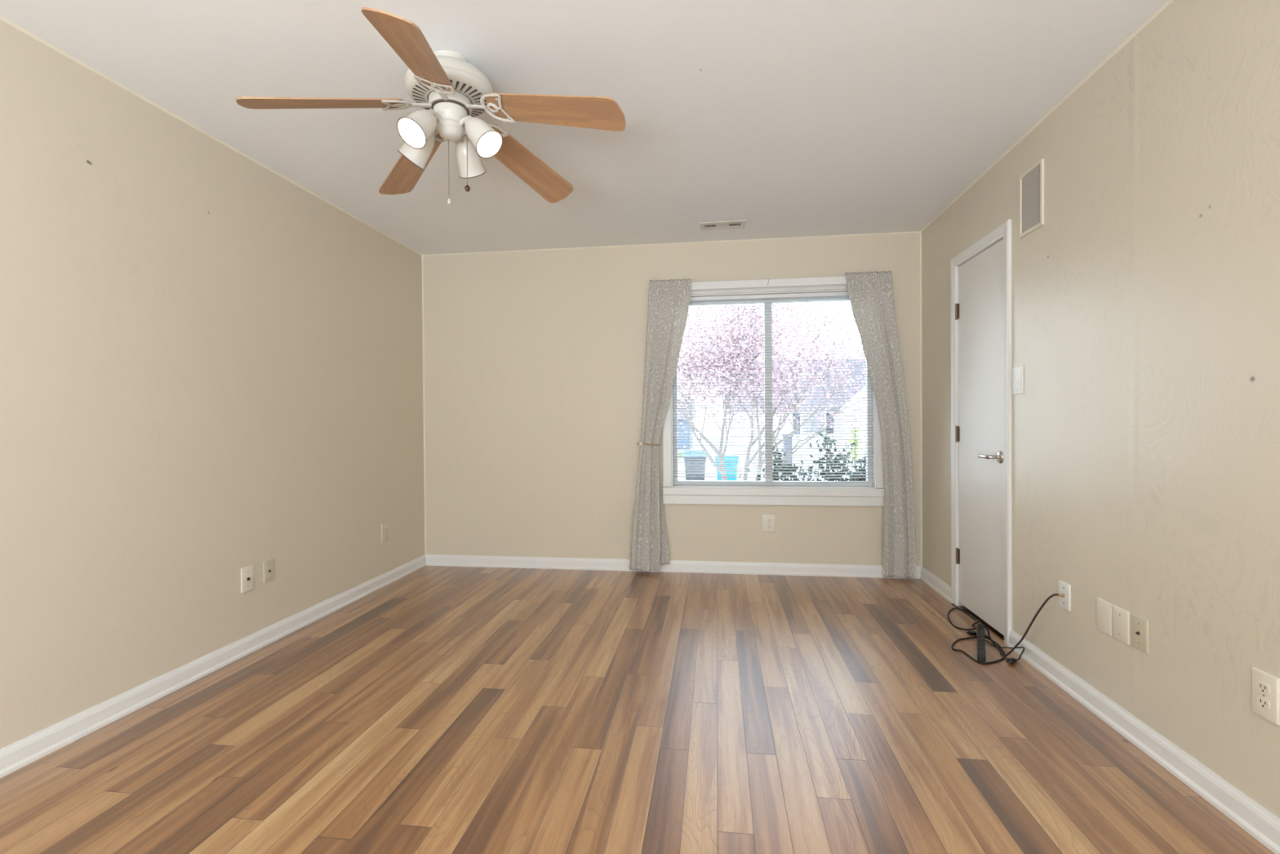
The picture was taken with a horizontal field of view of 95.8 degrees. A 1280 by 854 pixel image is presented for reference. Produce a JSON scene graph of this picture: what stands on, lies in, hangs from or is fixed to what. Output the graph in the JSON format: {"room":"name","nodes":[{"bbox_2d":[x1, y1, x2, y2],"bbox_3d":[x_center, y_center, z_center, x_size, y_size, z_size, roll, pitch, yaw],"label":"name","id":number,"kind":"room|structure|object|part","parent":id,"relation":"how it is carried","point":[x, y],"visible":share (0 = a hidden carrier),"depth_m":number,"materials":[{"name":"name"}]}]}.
{"room":"empty living room","nodes":[
{"label":"empty living room","id":0,"kind":"room"},
{"bbox_2d":[0,19,424,748],"bbox_3d":[-2.234,-0.136,1.149,0.160,2.760,7.217,0,1,8],"label":"wall","id":1,"kind":"structure","parent":0,"point":[211,368],"depth_m":2.42,"materials":[{"name":"beige paint"}]},
{"bbox_2d":[0,15,422,255],"bbox_3d":[-2.158,-1.312,1.127,0.009,0.009,6.897,0,1,8],"label":"trim","id":2,"kind":"structure","parent":1,"relation":"attached to","point":[2,18],"depth_m":2.44,"materials":[{"name":"beige paint"}]},
{"bbox_2d":[0,554,426,777],"bbox_3d":[-2.136,1.081,1.148,0.020,0.084,6.897,0,1,8],"label":"baseboard","id":3,"kind":"structure","parent":1,"relation":"attached to","point":[20,753],"depth_m":2.42,"materials":[{"name":"white paint"}]},
{"bbox_2d":[240,564,253,593],"bbox_3d":[-1.919,0.744,2.833,0.014,0.120,0.075,0,1,8],"label":"wall plate","id":4,"kind":"object","parent":1,"relation":"attached to","point":[247,572],"visible":1,"depth_m":2.83,"materials":[{"name":"beige plastic"}]},
{"bbox_2d":[262,558,274,582],"bbox_3d":[-1.901,0.738,2.967,0.014,0.110,0.067,0,1,8],"label":"wall plate","id":5,"kind":"object","parent":1,"relation":"attached to","point":[268,566],"visible":1,"depth_m":2.96,"materials":[{"name":"beige plastic"}]},
{"bbox_2d":[381,522,388,542],"bbox_3d":[-1.766,0.734,4.011,0.009,0.128,0.085,0,1,8],"label":"wall outlet","id":6,"kind":"object","parent":1,"relation":"attached to","point":[384,527],"visible":1,"depth_m":4.00,"materials":[{"name":"beige plastic"}]},
{"bbox_2d":[0,0,1168,254],"bbox_3d":[-0.320,-1.427,0.883,4.038,0.200,7.217,0,1,8],"label":"ceiling","id":7,"kind":"structure","parent":0,"point":[785,118],"depth_m":2.30,"materials":[{"name":"white paint"}]},
{"bbox_2d":[235,7,626,204],"bbox_3d":[-0.663,-1.078,2.100,1.243,0.516,1.259,0,1,8],"label":"ceiling fan","id":8,"kind":"object","parent":7,"relation":"hanging from","point":[451,91],"visible":1,"depth_m":2.04,"materials":[{"name":"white wood"}]},
{"bbox_3d":[-1.075,-1.099,1.972,0.501,0.132,0.145,-1,1,-24],"label":"blade","id":9,"kind":"part","parent":8,"relation":"part of","materials":[{"name":"brown wood"}]},
{"bbox_3d":[-0.670,-1.100,1.713,0.145,0.132,0.501,0,1,-6],"label":"blade","id":10,"kind":"part","parent":8,"relation":"part of","materials":[{"name":"brown wood"}]},
{"bbox_3d":[-0.954,-1.105,2.436,0.145,0.132,0.501,-1,1,-42],"label":"blade","id":11,"kind":"part","parent":8,"relation":"part of","materials":[{"name":"brown wood"}]},
{"bbox_3d":[-0.765,-1.047,2.005,0.077,0.108,0.098,0,1,8],"label":"bulb","id":12,"kind":"part","parent":8,"relation":"part of","materials":[{"name":"white glass"}]},
{"bbox_3d":[-0.827,-1.043,2.166,0.144,0.151,0.104,0,1,8],"label":"lamp shade","id":13,"kind":"part","parent":8,"relation":"part of","materials":[{"name":"white"}]},
{"bbox_3d":[-0.770,-1.042,1.999,0.111,0.151,0.141,0,1,8],"label":"lamp shade","id":14,"kind":"part","parent":8,"relation":"part of","materials":[{"name":"white"}]},
{"bbox_3d":[-0.725,-1.103,2.066,0.018,0.036,0.067,0,1,30],"label":"lamp arm","id":15,"kind":"part","parent":8,"relation":"part of","materials":[{"name":"white metal"}]},
{"bbox_3d":[-0.702,-0.949,2.123,0.003,0.223,0.003,0,1,8],"label":"pull chain","id":16,"kind":"part","parent":8,"relation":"part of","materials":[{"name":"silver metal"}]},
{"bbox_3d":[-0.637,-1.104,2.096,0.067,0.036,0.018,0,1,23],"label":"lamp arm","id":17,"kind":"part","parent":8,"relation":"part of","materials":[{"name":"white metal"}]},
{"bbox_3d":[-0.635,-0.994,2.124,0.003,0.215,0.003,0,1,8],"label":"pull chain","id":18,"kind":"part","parent":8,"relation":"part of","materials":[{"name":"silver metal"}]},
{"bbox_3d":[-0.667,-1.045,2.258,0.105,0.151,0.144,0,1,8],"label":"lamp shade","id":19,"kind":"part","parent":8,"relation":"part of","materials":[{"name":"white glass"}]},
{"bbox_3d":[-0.565,-1.044,2.061,0.143,0.151,0.106,0,1,8],"label":"lamp shade","id":20,"kind":"part","parent":8,"relation":"part of","materials":[{"name":"white"}]},
{"bbox_3d":[-0.571,-1.049,2.066,0.100,0.108,0.077,0,1,8],"label":"bulb","id":21,"kind":"part","parent":8,"relation":"part of","materials":[{"name":"white glass"}]},
{"bbox_3d":[-0.474,-1.108,2.464,0.145,0.132,0.501,0,1,30],"label":"blade","id":22,"kind":"part","parent":8,"relation":"part of","materials":[{"name":"brown wood"}]},
{"bbox_3d":[-0.299,-1.105,2.017,0.501,0.132,0.145,0,1,12],"label":"blade","id":23,"kind":"part","parent":8,"relation":"part of","materials":[{"name":"brown wood"}]},
{"bbox_2d":[699,220,746,230],"bbox_3d":[0.555,-1.357,3.889,0.300,0.008,0.140,0,1,8],"label":"ceiling vent","id":24,"kind":"object","parent":7,"relation":"in","point":[731,224],"visible":1,"depth_m":3.88,"materials":[{"name":"white metal"}]},
{"bbox_2d":[0,565,1275,853],"bbox_3d":[-0.272,1.173,0.903,3.778,0.120,6.897,0,1,8],"label":"floor","id":25,"kind":"structure","parent":0,"point":[440,709],"depth_m":2.01,"materials":[{"name":"brown wood"}]},
{"bbox_2d":[947,607,977,630],"bbox_3d":[1.780,1.059,3.241,0.141,0.034,0.366,0,1,8],"label":"cord","id":26,"kind":"object","parent":25,"relation":"on","point":[950,610],"visible":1,"depth_m":3.17,"materials":[{"name":"black rubber"}]},
{"bbox_2d":[951,603,985,662],"bbox_3d":[1.768,1.058,3.064,0.104,0.038,0.888,0,1,21],"label":"power strip","id":27,"kind":"object","parent":25,"relation":"on","point":[980,627],"visible":1,"depth_m":2.83,"materials":[{"name":"black plastic"}]},
{"bbox_3d":[1.853,1.057,3.280,0.021,0.033,0.435,0,1,10],"label":"supply cord","id":28,"kind":"part","parent":27,"relation":"part of","materials":[{"name":"black rubber"}]},
{"bbox_2d":[965,631,976,635],"bbox_3d":[1.718,1.070,3.001,0.046,0.018,0.024,0,1,0],"label":"plug adapter","id":29,"kind":"object","parent":25,"relation":"on","point":[971,633],"visible":1,"depth_m":2.99,"materials":[{"name":"black plastic"}]},
{"bbox_2d":[951,635,1005,663],"bbox_3d":[1.623,1.075,2.800,0.208,0.014,0.334,0,1,8],"label":"cord","id":30,"kind":"object","parent":25,"relation":"on","point":[958,639],"visible":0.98,"depth_m":2.74,"materials":[{"name":"black rubber"}]},
{"bbox_2d":[984,625,1005,654],"bbox_3d":[1.765,1.064,2.889,0.037,0.032,0.343,0,1,17],"label":"cord","id":31,"kind":"object","parent":25,"relation":"on","point":[1000,649],"visible":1,"depth_m":2.87,"materials":[{"name":"black rubber"}]},
{"bbox_2d":[985,639,1024,664],"bbox_3d":[1.739,1.049,2.766,0.099,0.063,0.284,0,1,8],"label":"lead","id":32,"kind":"object","parent":25,"relation":"on","point":[1011,660],"visible":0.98,"depth_m":2.67,"materials":[{"name":"black rubber"}]},
{"bbox_2d":[1000,593,1062,656],"bbox_3d":[1.728,0.887,2.574,0.026,0.392,0.350,0,1,-7],"label":"coaxial cable","id":33,"kind":"object","parent":25,"relation":"on","point":[1054,594],"visible":1,"depth_m":2.55,"materials":[{"name":"black plastic"}]},
{"bbox_2d":[423,232,920,566],"bbox_3d":[0.150,-0.183,4.393,4.038,2.760,0.160,0,1,8],"label":"wall","id":34,"kind":"structure","parent":0,"point":[535,360],"depth_m":4.39,"materials":[{"name":"beige paint"}]},
{"bbox_2d":[421,255,426,554],"bbox_3d":[-1.700,-0.171,4.552,0.009,2.360,0.009,0,1,8],"label":"trim","id":35,"kind":"structure","parent":34,"relation":"attached to","point":[422,256],"depth_m":4.55,"materials":[{"name":"beige paint"}]},
{"bbox_2d":[635,441,660,445],"bbox_3d":[0.064,0.122,4.260,0.174,0.032,0.128,0,1,8],"label":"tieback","id":36,"kind":"object","parent":34,"relation":"attached to","point":[641,443],"visible":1,"depth_m":4.21,"materials":[{"name":"metal"}]},
{"bbox_3d":[0.074,0.127,4.228,0.189,0.018,0.064,-1,1,-19],"label":"arm","id":37,"kind":"part","parent":36,"relation":"part of","materials":[{"name":"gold metal"}]},
{"bbox_2d":[422,231,920,256],"bbox_3d":[0.130,-1.357,4.299,3.718,0.009,0.009,0,1,8],"label":"trim","id":38,"kind":"structure","parent":34,"relation":"attached to","point":[913,232],"depth_m":4.28,"materials":[{"name":"beige paint"}]},
{"bbox_2d":[425,554,921,578],"bbox_3d":[0.147,1.036,4.315,3.718,0.084,0.020,0,1,8],"label":"baseboard","id":39,"kind":"structure","parent":34,"relation":"attached to","point":[543,562],"depth_m":4.29,"materials":[{"name":"white paint"}]},
{"bbox_2d":[762,514,776,532],"bbox_3d":[0.941,0.702,4.213,0.100,0.127,0.009,0,1,8],"label":"wall outlet","id":40,"kind":"object","parent":34,"relation":"attached to","point":[769,521],"visible":1,"depth_m":4.21,"materials":[{"name":"beige plastic"}]},
{"bbox_2d":[648,274,892,292],"bbox_3d":[0.912,-1.027,4.156,1.711,0.057,0.090,0,1,8],"label":"curtain rod","id":41,"kind":"object","parent":34,"relation":"attached to","point":[839,280],"visible":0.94,"depth_m":4.12,"materials":[{"name":"white paint"}]},
{"bbox_2d":[629,278,691,571],"bbox_3d":[0.151,-0.006,4.246,0.472,2.134,0.069,0,1,8],"label":"curtain","id":42,"kind":"object","parent":41,"relation":"hanging from","point":[668,301],"visible":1,"depth_m":4.24,"materials":[{"name":"grey fabric"}]},
{"bbox_2d":[844,270,915,578],"bbox_3d":[1.672,-0.015,4.029,0.458,2.134,0.037,0,1,8],"label":"curtain","id":43,"kind":"object","parent":41,"relation":"hanging from","point":[870,294],"visible":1,"depth_m":4.02,"materials":[{"name":"grey fabric"}]},
{"bbox_2d":[662,284,884,506],"bbox_3d":[0.962,-0.240,4.265,1.589,1.610,0.200,0,1,8],"label":"window","id":44,"kind":"structure","parent":34,"relation":"in","point":[851,494],"depth_m":4.22,"materials":[{"name":"white paint"}]},
{"bbox_2d":[672,291,873,483],"bbox_3d":[0.958,-0.278,4.239,1.433,1.382,0.028,0,1,8],"label":"window blind","id":45,"kind":"object","parent":44,"relation":"attached to","point":[730,298],"visible":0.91,"depth_m":4.23,"materials":[{"name":"white plastic"}]},
{"bbox_3d":[0.963,0.402,4.245,1.433,0.022,0.026,0,1,8],"label":"rail","id":46,"kind":"part","parent":45,"relation":"part of","materials":[{"name":"white plastic"}]},
{"bbox_2d":[920,231,922,566],"bbox_3d":[1.977,-0.193,4.067,0.009,2.360,0.009,0,1,8],"label":"trim","id":47,"kind":"structure","parent":34,"relation":"attached to","point":[921,393],"depth_m":4.07,"materials":[{"name":"beige paint"}]},
{"bbox_2d":[921,0,1279,818],"bbox_3d":[1.611,-0.159,0.642,0.160,2.760,7.217,0,1,8],"label":"wall","id":48,"kind":"structure","parent":0,"point":[1145,300],"depth_m":1.90,"materials":[{"name":"beige paint"}]},
{"bbox_2d":[920,566,951,602],"bbox_3d":[1.945,1.028,3.808,0.020,0.084,0.555,0,1,8],"label":"baseboard","id":49,"kind":"structure","parent":48,"relation":"attached to","point":[933,581],"depth_m":3.78,"materials":[{"name":"white paint"}]},
{"bbox_2d":[950,219,1012,645],"bbox_3d":[1.912,0.029,3.173,0.227,2.093,0.700,0,1,8],"label":"door","id":50,"kind":"structure","parent":48,"relation":"in","point":[981,537],"depth_m":3.14,"materials":[{"name":"white paint"}]},
{"bbox_3d":[1.808,0.154,3.010,0.061,0.024,0.124,0,1,8],"label":"lever","id":51,"kind":"part","parent":50,"relation":"part of","materials":[{"name":"silver metal"}]},
{"bbox_2d":[1012,365,1023,394],"bbox_3d":[1.800,-0.223,2.768,0.021,0.132,0.092,0,1,8],"label":"light switch","id":52,"kind":"object","parent":48,"relation":"attached to","point":[1018,371],"visible":1,"depth_m":2.76,"materials":[{"name":"white plastic"}]},
{"bbox_2d":[1018,158,1044,238],"bbox_3d":[1.783,-1.036,2.636,0.010,0.289,0.194,0,1,8],"label":"air vent","id":53,"kind":"object","parent":48,"relation":"in","point":[1031,183],"visible":1,"depth_m":2.63,"materials":[{"name":"beige plastic"}]},
{"bbox_3d":[1.786,-1.036,2.636,0.005,0.261,0.166,0,1,8],"label":"panel","id":54,"kind":"part","parent":53,"relation":"part of","materials":[{"name":"grey metal"}]},
{"bbox_2d":[920,0,1173,231],"bbox_3d":[1.519,-1.333,0.642,0.009,0.009,6.897,0,1,8],"label":"trim","id":55,"kind":"structure","parent":48,"relation":"attached to","point":[1164,6],"depth_m":2.35,"materials":[{"name":"beige paint"}]},
{"bbox_2d":[1058,580,1071,610],"bbox_3d":[1.762,0.700,2.405,0.012,0.108,0.074,0,1,8],"label":"wall plate","id":56,"kind":"object","parent":48,"relation":"attached to","point":[1064,588],"visible":1,"depth_m":2.40,"materials":[{"name":"white plastic"}]},
{"bbox_2d":[1097,597,1112,636],"bbox_3d":[1.732,0.708,2.157,0.007,0.120,0.079,0,1,8],"label":"blank wall plate","id":57,"kind":"object","parent":48,"relation":"attached to","point":[1104,609],"visible":1,"depth_m":2.15,"materials":[{"name":"beige plastic"}]},
{"bbox_2d":[1112,604,1129,644],"bbox_3d":[1.720,0.707,2.070,0.007,0.118,0.083,0,1,8],"label":"blank wall plate","id":58,"kind":"object","parent":48,"relation":"attached to","point":[1121,616],"visible":1,"depth_m":2.06,"materials":[{"name":"beige plastic"}]},
{"bbox_2d":[1131,613,1148,653],"bbox_3d":[1.704,0.705,1.977,0.014,0.113,0.074,0,1,8],"label":"wall plate","id":59,"kind":"object","parent":48,"relation":"attached to","point":[1140,625],"visible":1,"depth_m":1.97,"materials":[{"name":"beige plastic"}]},
{"bbox_2d":[1007,629,1279,853],"bbox_3d":[1.449,1.066,0.046,0.020,0.084,5.649,0,1,8],"label":"baseboard","id":60,"kind":"structure","parent":48,"relation":"attached to","point":[1246,812],"depth_m":1.85,"materials":[{"name":"white paint"}]},
{"bbox_2d":[1251,666,1279,724],"bbox_3d":[1.648,0.708,1.526,0.009,0.122,0.073,0,1,8],"label":"wall outlet","id":61,"kind":"object","parent":48,"relation":"attached to","point":[1265,696],"visible":1,"depth_m":1.52,"materials":[{"name":"beige plastic"}]},
{"bbox_2d":[1256,680,1270,694],"bbox_3d":[1.646,0.688,1.526,0.004,0.026,0.036,0,1,8],"label":"receptacle","id":62,"kind":"object","parent":61,"relation":"attached to","point":[1263,687],"depth_m":1.53,"materials":[{"name":"beige plastic"}]},
{"bbox_2d":[1256,696,1270,710],"bbox_3d":[1.646,0.728,1.526,0.004,0.026,0.036,0,1,8],"label":"receptacle","id":63,"kind":"object","parent":61,"relation":"attached to","point":[1263,703],"depth_m":1.53,"materials":[{"name":"beige plastic"}]},
{"label":"outside","id":64,"kind":"structure","parent":0,"visible":0},
{"bbox_2d":[677,438,866,480],"bbox_3d":[3.282,1.977,24.805,120.000,1.500,130.000,0,1,8],"label":"ground","id":65,"kind":"structure","parent":64,"point":[694,443],"depth_m":26.00,"materials":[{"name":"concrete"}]},
{"bbox_2d":[677,452,683,457],"bbox_3d":[-0.339,1.868,37.890,7.400,0.225,7.000,0,1,8],"label":"lawn strip","id":66,"kind":"object","parent":65,"relation":"on","point":[678,455],"depth_m":36.37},
{"bbox_2d":[677,400,696,449],"bbox_3d":[-0.519,-0.111,49.998,10.500,4.454,7.800,0,1,8],"label":"house","id":67,"kind":"structure","parent":65,"relation":"on","point":[694,403],"depth_m":45.99,"materials":[{"name":"blue"}]},
{"bbox_2d":[682,449,706,479],"bbox_3d":[1.444,1.230,15.270,0.605,1.223,0.667,0,1,2],"label":"bin","id":68,"kind":"object","parent":65,"relation":"on","point":[684,455],"visible":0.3,"depth_m":14.99,"materials":[{"name":"grey plastic"}]},
{"bbox_3d":[1.440,0.704,15.245,0.605,0.171,0.627,0,1,2],"label":"lid","id":69,"kind":"part","parent":68,"relation":"part of","materials":[{"name":"plastic"}]},
{"bbox_2d":[715,454,739,479],"bbox_3d":[2.290,1.290,15.159,0.594,1.093,0.655,0,1,13],"label":"bin","id":70,"kind":"object","parent":65,"relation":"on","point":[725,460],"visible":0.24,"depth_m":14.88,"materials":[{"name":"teal plastic"}]},
{"bbox_3d":[2.282,0.820,15.135,0.594,0.153,0.616,0,1,13],"label":"lid","id":71,"kind":"part","parent":70,"relation":"part of","materials":[{"name":"teal plastic"}]},
{"bbox_2d":[677,302,866,480],"bbox_3d":[2.240,-0.498,10.140,4.884,4.754,4.488,0,1,14],"label":"blossom tree","id":72,"kind":"object","parent":65,"relation":"on","point":[722,357],"visible":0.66,"depth_m":9.64,"materials":[{"name":"pink plant"}]},
{"bbox_2d":[782,434,793,474],"bbox_3d":[5.537,1.056,21.674,0.380,1.552,0.500,0,1,8],"label":"door","id":73,"kind":"structure","parent":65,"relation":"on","point":[783,435],"depth_m":21.47,"materials":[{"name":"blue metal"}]},
{"bbox_2d":[726,359,866,464],"bbox_3d":[10.880,-0.934,32.449,11.900,5.766,9.600,0,1,8],"label":"house","id":74,"kind":"structure","parent":65,"relation":"on","point":[811,401],"depth_m":29.22,"materials":[{"name":"white"}]},
{"bbox_2d":[792,413,799,433],"bbox_3d":[7.892,-0.186,29.184,0.340,1.040,0.070,0,1,8],"label":"window","id":75,"kind":"structure","parent":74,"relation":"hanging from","point":[793,415],"depth_m":29.14,"materials":[{"name":"white glass"}]},
{"bbox_2d":[826,413,833,433],"bbox_3d":[9.518,-0.195,28.969,0.340,1.040,0.070,0,1,8],"label":"window","id":76,"kind":"structure","parent":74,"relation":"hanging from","point":[827,414],"depth_m":28.94,"materials":[{"name":"white glass"}]},
{"bbox_2d":[738,426,866,480],"bbox_3d":[1.986,0.927,6.420,1.874,1.866,1.066,0,1,8],"label":"evergreen shrub","id":77,"kind":"object","parent":65,"relation":"on","point":[826,429],"visible":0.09,"depth_m":6.30,"materials":[{"name":"green plant"}]},
{"bbox_2d":[848,426,862,467],"bbox_3d":[9.496,0.884,25.461,0.633,1.855,0.762,0,1,42],"label":"young shrub","id":78,"kind":"object","parent":65,"relation":"on","point":[858,428],"visible":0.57,"depth_m":25.41,"materials":[{"name":"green plant"}]}
]}

